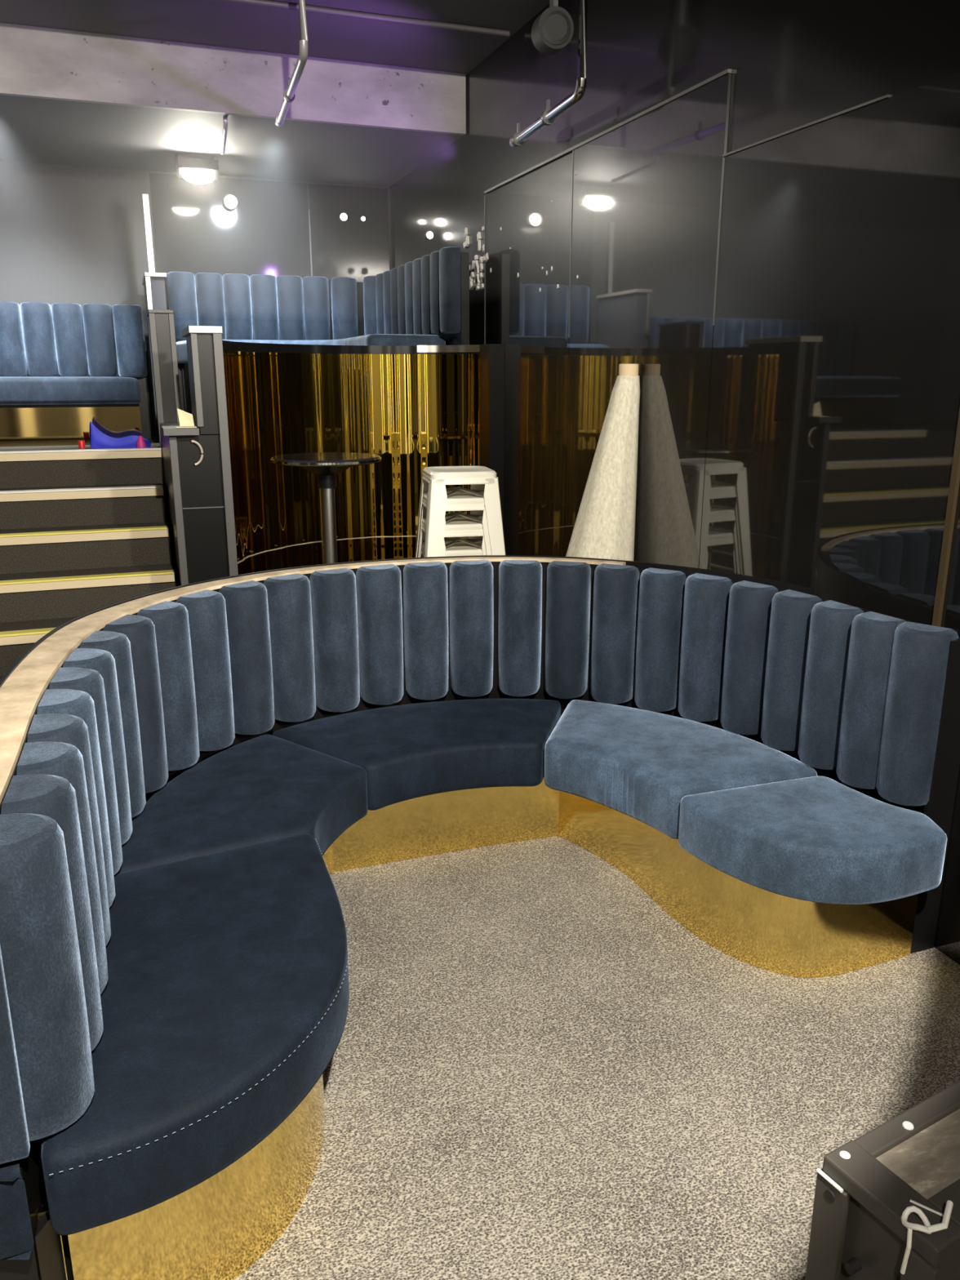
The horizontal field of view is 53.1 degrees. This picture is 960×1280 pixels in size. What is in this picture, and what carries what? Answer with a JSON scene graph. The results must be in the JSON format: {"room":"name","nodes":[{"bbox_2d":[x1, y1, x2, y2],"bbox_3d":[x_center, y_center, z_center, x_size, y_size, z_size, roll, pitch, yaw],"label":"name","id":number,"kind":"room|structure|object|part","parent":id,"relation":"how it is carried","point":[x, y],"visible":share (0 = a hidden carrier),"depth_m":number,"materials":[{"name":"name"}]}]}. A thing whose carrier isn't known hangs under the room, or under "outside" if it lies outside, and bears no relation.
{"room":"entertainment venue","nodes":[
{"label":"entertainment venue","id":0,"kind":"room"},
{"bbox_2d":[0,435,159,451],"bbox_3d":[-3.895,-0.614,6.078,3.800,1.165,1.535,-6,16,-19],"label":"floor","id":1,"kind":"structure","parent":0,"point":[154,441],"depth_m":6.05,"materials":[{"name":"carpet"}]},
{"bbox_2d":[0,301,152,446],"bbox_3d":[-3.390,-1.713,6.162,2.404,0.909,0.700,-6,16,-19],"label":"banquette","id":2,"kind":"object","parent":1,"relation":"on","point":[64,367],"visible":1,"depth_m":6.39,"materials":[{"name":"blue fabric"}]},
{"bbox_3d":[-3.432,-1.397,6.242,2.320,0.257,0.524,-6,16,-19],"label":"seat","id":3,"kind":"part","parent":2,"relation":"part of","materials":[{"name":"black"}]},
{"bbox_3d":[-3.408,-1.592,6.134,2.330,0.172,0.600,-6,16,-19],"label":"seat","id":4,"kind":"part","parent":2,"relation":"part of","materials":[{"name":"blue fabric"}]},
{"bbox_3d":[-3.340,-1.321,6.000,2.320,0.239,0.015,-6,16,-19],"label":"kick panel","id":5,"kind":"part","parent":2,"relation":"part of","materials":[{"name":"gold metal"}]},
{"bbox_2d":[77,440,84,448],"bbox_3d":[-2.414,-1.180,5.827,0.040,0.055,0.040,-6,16,-19],"label":"tub","id":6,"kind":"object","parent":1,"relation":"on","point":[81,443],"visible":0.79,"depth_m":5.81,"materials":[{"name":"red plastic"}]},
{"bbox_2d":[88,421,151,448],"bbox_3d":[-2.249,-1.283,5.994,0.364,0.163,0.320,-6,16,-19],"label":"crumpled cloth","id":7,"kind":"object","parent":1,"relation":"on","point":[98,440],"visible":0.84,"depth_m":5.90,"materials":[{"name":"blue fabric"}]},
{"bbox_2d":[136,435,146,448],"bbox_3d":[-2.074,-1.208,5.882,0.056,0.080,0.056,-6,16,-19],"label":"trinket","id":8,"kind":"object","parent":1,"relation":"on","point":[140,443],"visible":0.85,"depth_m":5.86,"materials":[{"name":"pink plastic"}]},
{"bbox_2d":[0,160,391,435],"bbox_3d":[-3.327,-1.791,6.865,5.800,3.020,0.112,-6,16,-19],"label":"wall","id":9,"kind":"structure","parent":0,"point":[69,233],"depth_m":6.90,"materials":[{"name":"grey paint"}]},
{"bbox_3d":[-1.809,-2.531,7.180,1.115,1.680,0.010,-6,16,-19],"label":"gloss panel","id":10,"kind":"part","parent":9,"relation":"part of","materials":[{"name":"grey glass"}]},
{"bbox_2d":[222,194,238,210],"bbox_3d":[-1.809,-3.172,6.966,0.104,0.104,0.050,-6,16,-19],"label":"spot lamp","id":11,"kind":"object","parent":9,"relation":"attached to","point":[230,202],"visible":1,"depth_m":6.94,"materials":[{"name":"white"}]},
{"bbox_2d":[0,94,462,186],"bbox_3d":[-3.099,-3.173,5.684,5.700,0.310,2.000,-6,16,-19],"label":"ceiling","id":12,"kind":"structure","parent":9,"relation":"attached to","point":[33,130],"depth_m":6.01,"materials":[{"name":"grey paint"}]},
{"bbox_2d":[338,213,347,222],"bbox_3d":[-1.034,-3.189,7.254,0.060,0.060,0.050,-6,16,-19],"label":"spot lamp","id":13,"kind":"object","parent":9,"relation":"attached to","point":[343,217],"visible":1,"depth_m":7.23,"materials":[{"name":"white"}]},
{"bbox_3d":[-0.991,-2.610,7.467,0.605,1.680,0.010,-6,16,-19],"label":"gloss panel","id":14,"kind":"part","parent":9,"relation":"part of","materials":[{"name":"grey glass"}]},
{"bbox_2d":[360,216,365,222],"bbox_3d":[-0.893,-3.198,7.305,0.034,0.034,0.050,-6,16,-19],"label":"spot lamp","id":15,"kind":"object","parent":9,"relation":"attached to","point":[362,219],"visible":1,"depth_m":7.28,"materials":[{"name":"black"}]},
{"bbox_2d":[0,0,549,75],"bbox_3d":[-1.385,-2.240,1.511,6.000,0.100,11.200,-6,16,-19],"label":"ceiling","id":16,"kind":"structure","parent":0,"point":[215,23],"depth_m":4.85,"materials":[{"name":"grey paint"}]},
{"bbox_2d":[275,0,308,127],"bbox_3d":[-0.916,-2.821,4.600,0.055,0.410,1.207,-4,16,-16],"label":"pipe","id":17,"kind":"object","parent":16,"relation":"hanging from","point":[289,95],"visible":1,"depth_m":4.24,"materials":[{"name":"grey metal"}]},
{"bbox_2d":[216,0,509,36],"bbox_3d":[-1.238,-2.981,4.453,2.950,0.028,0.028,-6,16,-19],"label":"conduit","id":18,"kind":"object","parent":16,"relation":"attached to","point":[268,3],"visible":1,"depth_m":4.70,"materials":[{"name":"grey metal"}]},
{"bbox_2d":[509,0,587,147],"bbox_3d":[0.294,-2.613,4.258,0.061,0.615,0.919,-4,16,-15],"label":"pipe","id":19,"kind":"object","parent":16,"relation":"hanging from","point":[548,117],"visible":1,"depth_m":3.98,"materials":[{"name":"silver metal"}]},
{"bbox_2d":[531,0,573,55],"bbox_3d":[0.296,-2.616,3.881,0.150,0.430,0.115,-4,16,-14],"label":"round speaker","id":20,"kind":"object","parent":16,"relation":"attached to","point":[553,30],"visible":1,"depth_m":3.88},
{"bbox_2d":[234,835,959,1279],"bbox_3d":[-1.385,1.024,2.407,6.000,0.050,11.200,-6,16,-19],"label":"floor","id":21,"kind":"structure","parent":0,"point":[535,1071],"depth_m":2.27,"materials":[{"name":"carpet"}]},
{"bbox_2d":[0,1164,67,1279],"bbox_3d":[-0.995,0.994,1.570,0.585,0.452,0.368,-6,16,-19],"label":"booth","id":22,"kind":"object","parent":21,"relation":"on","point":[16,1240],"visible":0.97,"depth_m":1.46,"materials":[{"name":"fabric"}]},
{"bbox_3d":[-1.008,0.855,1.527,0.558,0.162,0.368,-6,16,-19],"label":"seat","id":23,"kind":"part","parent":22,"relation":"part of","materials":[{"name":"fabric"}]},
{"bbox_3d":[-0.971,1.090,1.527,0.586,0.287,0.012,-5,16,-17],"label":"kick panel","id":24,"kind":"part","parent":22,"relation":"part of","materials":[{"name":"black metal"}]},
{"bbox_2d":[0,447,176,679],"bbox_3d":[-2.626,-0.312,4.947,2.185,1.183,1.582,-6,16,-19],"label":"staircase","id":25,"kind":"structure","parent":21,"relation":"on","point":[82,531],"depth_m":5.31,"materials":[{"name":"carpet"}]},
{"bbox_2d":[142,271,238,586],"bbox_3d":[-1.803,-1.103,5.820,0.300,2.245,2.890,-6,16,-19],"label":"divider","id":26,"kind":"object","parent":21,"relation":"on","point":[200,499],"visible":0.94,"depth_m":4.64,"materials":[{"name":"black"}]},
{"bbox_2d":[142,194,155,272],"bbox_3d":[-2.296,-2.789,6.666,0.037,0.550,0.040,-6,16,-19],"label":"pole","id":27,"kind":"object","parent":26,"relation":"on","point":[145,197],"visible":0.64,"depth_m":6.64,"materials":[{"name":"silver metal"}]},
{"bbox_3d":[-2.216,-1.928,6.663,0.110,1.050,0.650,-6,16,-19],"label":"post","id":28,"kind":"part","parent":26,"relation":"part of","materials":[{"name":"grey paint"}]},
{"bbox_3d":[-1.934,-1.583,5.909,0.120,0.785,0.380,-6,16,-19],"label":"post","id":29,"kind":"part","parent":26,"relation":"part of","materials":[{"name":"black"}]},
{"bbox_2d":[176,408,196,427],"bbox_3d":[-1.377,-1.039,4.493,0.095,0.086,0.102,-6,16,-19],"label":"folded card","id":30,"kind":"object","parent":26,"relation":"on","point":[185,419],"visible":1,"depth_m":4.51,"materials":[{"name":"beige paper"}]},
{"bbox_3d":[-1.570,-0.498,5.346,0.235,1.330,1.390,-6,16,-19],"label":"panel","id":31,"kind":"part","parent":26,"relation":"part of","materials":[{"name":"black"}]},
{"bbox_2d":[191,440,203,466],"bbox_3d":[-1.333,-0.884,4.540,0.051,0.120,0.012,-6,16,-19],"label":"handle","id":32,"kind":"object","parent":26,"relation":"attached to","point":[199,461],"visible":1,"depth_m":4.54,"materials":[{"name":"beige"}]},
{"bbox_3d":[-1.351,-1.256,4.718,0.110,0.455,0.500,-6,16,-19],"label":"panel","id":33,"kind":"part","parent":26,"relation":"part of","materials":[{"name":"black"}]},
{"bbox_2d":[270,452,381,564],"bbox_3d":[-0.781,-0.351,5.038,0.558,1.207,0.558,-6,16,-19],"label":"bar table","id":34,"kind":"object","parent":21,"relation":"on","point":[326,465],"visible":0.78,"depth_m":4.89,"materials":[{"name":"black metal"}]},
{"bbox_2d":[222,340,479,574],"bbox_3d":[-0.837,-0.773,5.508,1.851,1.775,0.674,-13,20,-40],"label":"mirror panel","id":35,"kind":"object","parent":21,"relation":"on","point":[416,408],"visible":0.66,"depth_m":5.66,"materials":[{"name":"gold metal"}]},
{"bbox_3d":[-0.181,-1.705,5.625,0.384,0.040,0.035,4,16,13],"label":"edge trim","id":36,"kind":"part","parent":35,"relation":"part of","materials":[{"name":"silver metal"}]},
{"bbox_2d":[420,539,482,557],"bbox_3d":[-0.109,-0.041,4.605,0.446,0.840,0.446,-3,16,-11],"label":"metal stool","id":37,"kind":"object","parent":21,"relation":"on","point":[459,548],"visible":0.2,"depth_m":4.42,"materials":[{"name":"white metal"}]},
{"bbox_2d":[418,515,486,557],"bbox_3d":[-0.105,-0.154,4.575,0.446,0.840,0.446,-3,16,-11],"label":"metal stool","id":38,"kind":"object","parent":37,"relation":"on","point":[455,528],"visible":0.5,"depth_m":4.36,"materials":[{"name":"white metal"}]},
{"bbox_3d":[-0.305,-0.184,4.703,0.140,0.790,0.108,10,18,32],"label":"leg","id":39,"kind":"part","parent":38,"relation":"part of","materials":[{"name":"white metal"}]},
{"bbox_3d":[-0.237,-0.096,4.384,0.108,0.790,0.140,10,18,32],"label":"leg","id":40,"kind":"part","parent":38,"relation":"part of","materials":[{"name":"white metal"}]},
{"bbox_3d":[-0.105,-0.542,4.468,0.304,0.035,0.304,-3,16,-11],"label":"seat","id":41,"kind":"part","parent":38,"relation":"part of","materials":[{"name":"white metal"}]},
{"bbox_2d":[417,491,492,557],"bbox_3d":[-0.100,-0.266,4.543,0.446,0.840,0.446,-3,16,-10],"label":"metal stool","id":42,"kind":"object","parent":38,"relation":"on","point":[459,501],"visible":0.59,"depth_m":4.34,"materials":[{"name":"white metal"}]},
{"bbox_3d":[-0.297,-0.297,4.675,0.140,0.790,0.108,10,18,33],"label":"leg","id":43,"kind":"part","parent":42,"relation":"part of","materials":[{"name":"white metal"}]},
{"bbox_3d":[-0.236,-0.209,4.354,0.108,0.790,0.140,10,18,33],"label":"leg","id":44,"kind":"part","parent":42,"relation":"part of","materials":[{"name":"white metal"}]},
{"bbox_3d":[-0.100,-0.654,4.436,0.304,0.035,0.304,-3,16,-10],"label":"seat","id":45,"kind":"part","parent":42,"relation":"part of","materials":[{"name":"white metal"}]},
{"bbox_2d":[414,466,506,557],"bbox_3d":[-0.096,-0.379,4.510,0.446,0.840,0.446,-3,16,-11],"label":"metal stool","id":46,"kind":"object","parent":42,"relation":"on","point":[434,480],"visible":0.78,"depth_m":4.29,"materials":[{"name":"white metal"}]},
{"bbox_3d":[-0.295,-0.409,4.640,0.140,0.790,0.108,10,18,32],"label":"leg","id":47,"kind":"part","parent":46,"relation":"part of","materials":[{"name":"white metal"}]},
{"bbox_3d":[-0.228,-0.321,4.320,0.108,0.790,0.140,10,18,32],"label":"leg","id":48,"kind":"part","parent":46,"relation":"part of","materials":[{"name":"white metal"}]},
{"bbox_3d":[-0.096,-0.767,4.404,0.304,0.035,0.304,-3,16,-11],"label":"seat","id":49,"kind":"part","parent":46,"relation":"part of","materials":[{"name":"white metal"}]},
{"bbox_3d":[0.037,-0.426,4.704,0.108,0.790,0.140,10,18,32],"label":"leg","id":50,"kind":"part","parent":46,"relation":"part of","materials":[{"name":"white metal"}]},
{"bbox_3d":[0.103,-0.339,4.384,0.140,0.790,0.108,10,18,32],"label":"leg","id":51,"kind":"part","parent":46,"relation":"part of","materials":[{"name":"white metal"}]},
{"bbox_3d":[0.035,-0.314,4.734,0.108,0.790,0.140,10,18,33],"label":"leg","id":52,"kind":"part","parent":42,"relation":"part of","materials":[{"name":"white metal"}]},
{"bbox_3d":[0.097,-0.225,4.413,0.140,0.790,0.108,10,18,33],"label":"leg","id":53,"kind":"part","parent":42,"relation":"part of","materials":[{"name":"white metal"}]},
{"bbox_3d":[0.026,-0.202,4.769,0.108,0.790,0.140,10,18,32],"label":"leg","id":54,"kind":"part","parent":38,"relation":"part of","materials":[{"name":"white metal"}]},
{"bbox_3d":[0.094,-0.114,4.449,0.140,0.790,0.108,10,18,32],"label":"leg","id":55,"kind":"part","parent":38,"relation":"part of","materials":[{"name":"white metal"}]},
{"bbox_2d":[0,555,959,1279],"bbox_3d":[-0.186,0.407,2.747,2.486,0.961,1.746,-9,18,-31],"label":"booth","id":56,"kind":"object","parent":21,"relation":"on","point":[116,702],"visible":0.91,"depth_m":2.77,"materials":[{"name":"blue fabric"}]},
{"bbox_3d":[-0.152,0.733,2.836,2.349,0.285,1.649,-10,18,-31],"label":"seat","id":57,"kind":"part","parent":56,"relation":"part of","materials":[{"name":"black"}]},
{"bbox_2d":[40,833,349,1235],"bbox_3d":[-0.554,0.720,2.016,0.606,0.165,0.972,-6,16,-19],"label":"seat cushion","id":58,"kind":"object","parent":56,"relation":"on","point":[224,998],"visible":0.91,"depth_m":1.79,"materials":[{"name":"fabric"}]},
{"bbox_3d":[-0.466,0.855,2.385,0.314,0.287,1.638,1,15,4],"label":"kick panel","id":59,"kind":"part","parent":56,"relation":"part of","materials":[{"name":"gold metal"}]},
{"bbox_2d":[113,734,368,875],"bbox_3d":[-0.673,0.513,2.767,0.540,0.165,0.943,4,16,14],"label":"seat cushion","id":60,"kind":"object","parent":56,"relation":"on","point":[264,788],"visible":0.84,"depth_m":2.72,"materials":[{"name":"fabric"}]},
{"bbox_2d":[272,698,560,810],"bbox_3d":[-0.160,0.366,3.303,1.046,0.165,0.532,-6,16,-19],"label":"seat cushion","id":61,"kind":"object","parent":56,"relation":"on","point":[406,752],"visible":0.96,"depth_m":3.15,"materials":[{"name":"fabric"}]},
{"bbox_3d":[-0.107,0.600,3.312,0.816,0.287,0.023,-5,16,-18],"label":"kick panel","id":62,"kind":"part","parent":56,"relation":"part of","materials":[{"name":"gold metal"}]},
{"bbox_2d":[543,699,817,839],"bbox_3d":[0.572,0.402,3.146,0.541,0.179,0.952,-14,21,-41],"label":"seat cushion","id":63,"kind":"object","parent":56,"relation":"on","point":[639,764],"visible":0.84,"depth_m":3.01,"materials":[{"name":"fabric"}]},
{"bbox_3d":[0.660,0.699,2.952,1.202,0.287,0.334,12,19,37],"label":"kick panel","id":64,"kind":"part","parent":56,"relation":"part of","materials":[{"name":"gold metal"}]},
{"bbox_2d":[678,776,946,904],"bbox_3d":[0.917,0.546,2.647,0.580,0.165,0.475,-6,16,-19],"label":"seat cushion","id":65,"kind":"object","parent":56,"relation":"on","point":[819,839],"visible":1,"depth_m":2.52,"materials":[{"name":"fabric"}]},
{"bbox_3d":[1.272,0.447,2.661,0.086,0.930,0.020,-6,16,-19],"label":"panel","id":66,"kind":"part","parent":56,"relation":"part of","materials":[{"name":"black"}]},
{"bbox_2d":[565,364,639,560],"bbox_3d":[0.430,-0.340,4.163,0.539,1.648,0.475,-6,16,-19],"label":"cone","id":67,"kind":"object","parent":21,"relation":"on","point":[604,527],"visible":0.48,"depth_m":4.07,"materials":[{"name":"beige"}]},
{"bbox_2d":[804,1080,959,1279],"bbox_3d":[0.721,0.885,1.247,0.755,0.774,0.141,-9,18,-29],"label":"table","id":68,"kind":"object","parent":21,"relation":"on","point":[864,1186],"visible":1,"depth_m":1.01,"materials":[{"name":"grey metal"}]},
{"bbox_2d":[900,1200,953,1274],"bbox_3d":[0.439,0.586,0.941,0.057,0.062,0.029,-1,15,-4],"label":"cable tie","id":69,"kind":"object","parent":68,"relation":"attached to","point":[928,1228],"visible":1,"depth_m":0.93,"materials":[{"name":"white plastic"}]},
{"bbox_2d":[390,0,959,964],"bbox_3d":[1.185,-0.843,2.864,0.132,3.310,11.200,-6,16,-19],"label":"wall","id":70,"kind":"structure","parent":0,"point":[753,206],"depth_m":3.38,"materials":[{"name":"black paint"}]},
{"bbox_2d":[175,154,218,184],"bbox_3d":[-1.854,-3.090,6.314,0.260,0.184,0.152,-6,16,-19],"label":"floodlight","id":71,"kind":"object","parent":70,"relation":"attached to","point":[193,170],"visible":1,"depth_m":6.27,"materials":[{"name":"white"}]},
{"bbox_2d":[220,116,227,155],"bbox_3d":[-1.505,-2.967,5.649,0.029,0.099,0.570,-4,16,-16],"label":"pipe","id":72,"kind":"object","parent":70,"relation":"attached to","point":[224,119],"visible":1,"depth_m":5.54,"materials":[{"name":"grey metal"}]},
{"bbox_2d":[0,22,466,135],"bbox_3d":[-2.759,-2.913,4.757,5.680,0.319,0.038,-6,16,-19],"label":"beam","id":73,"kind":"structure","parent":70,"relation":"attached to","point":[36,62],"depth_m":5.21,"materials":[{"name":"paint"}]},
{"bbox_2d":[424,231,433,239],"bbox_3d":[-0.340,-2.686,6.385,0.051,0.051,0.050,-6,16,-19],"label":"spot lamp","id":74,"kind":"object","parent":70,"relation":"attached to","point":[428,235],"visible":1,"depth_m":6.37,"materials":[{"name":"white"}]},
{"bbox_2d":[480,343,504,529],"bbox_3d":[0.069,-0.835,5.734,0.094,1.775,0.160,-6,16,-19],"label":"pillar","id":75,"kind":"structure","parent":70,"relation":"attached to","point":[491,355],"depth_m":5.55,"materials":[{"name":"black"}]},
{"bbox_3d":[0.238,-1.152,5.330,0.011,2.600,1.166,-6,16,-19],"label":"gloss panel","id":76,"kind":"part","parent":70,"relation":"part of","materials":[{"name":"black glass"}]},
{"bbox_3d":[0.651,-0.861,4.231,0.011,2.620,1.246,-6,16,-19],"label":"gloss panel","id":77,"kind":"part","parent":70,"relation":"part of","materials":[{"name":"glass"}]},
{"bbox_3d":[1.207,-0.324,2.795,0.011,2.345,1.996,-6,16,-19],"label":"gloss panel","id":78,"kind":"part","parent":70,"relation":"part of","materials":[{"name":"black glass"}]},
{"bbox_3d":[-1.084,-0.918,6.838,1.520,1.350,1.930,-6,16,-19],"label":"platform","id":79,"kind":"object","parent":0,"visible":0},
{"bbox_2d":[166,246,469,412],"bbox_3d":[-1.161,-1.999,6.386,1.596,0.971,2.131,-6,16,-19],"label":"banquette","id":80,"kind":"object","parent":79,"relation":"on","point":[424,300],"visible":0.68,"depth_m":6.99,"materials":[{"name":"blue fabric"}]},
{"bbox_3d":[-1.216,-1.704,6.513,1.429,0.337,1.701,-6,16,-19],"label":"seat","id":81,"kind":"part","parent":80,"relation":"part of","materials":[{"name":"black"}]},
{"bbox_3d":[-1.214,-1.945,6.446,1.509,0.159,1.781,-6,16,-19],"label":"seat","id":82,"kind":"part","parent":80,"relation":"part of","materials":[{"name":"fabric"}]}
]}

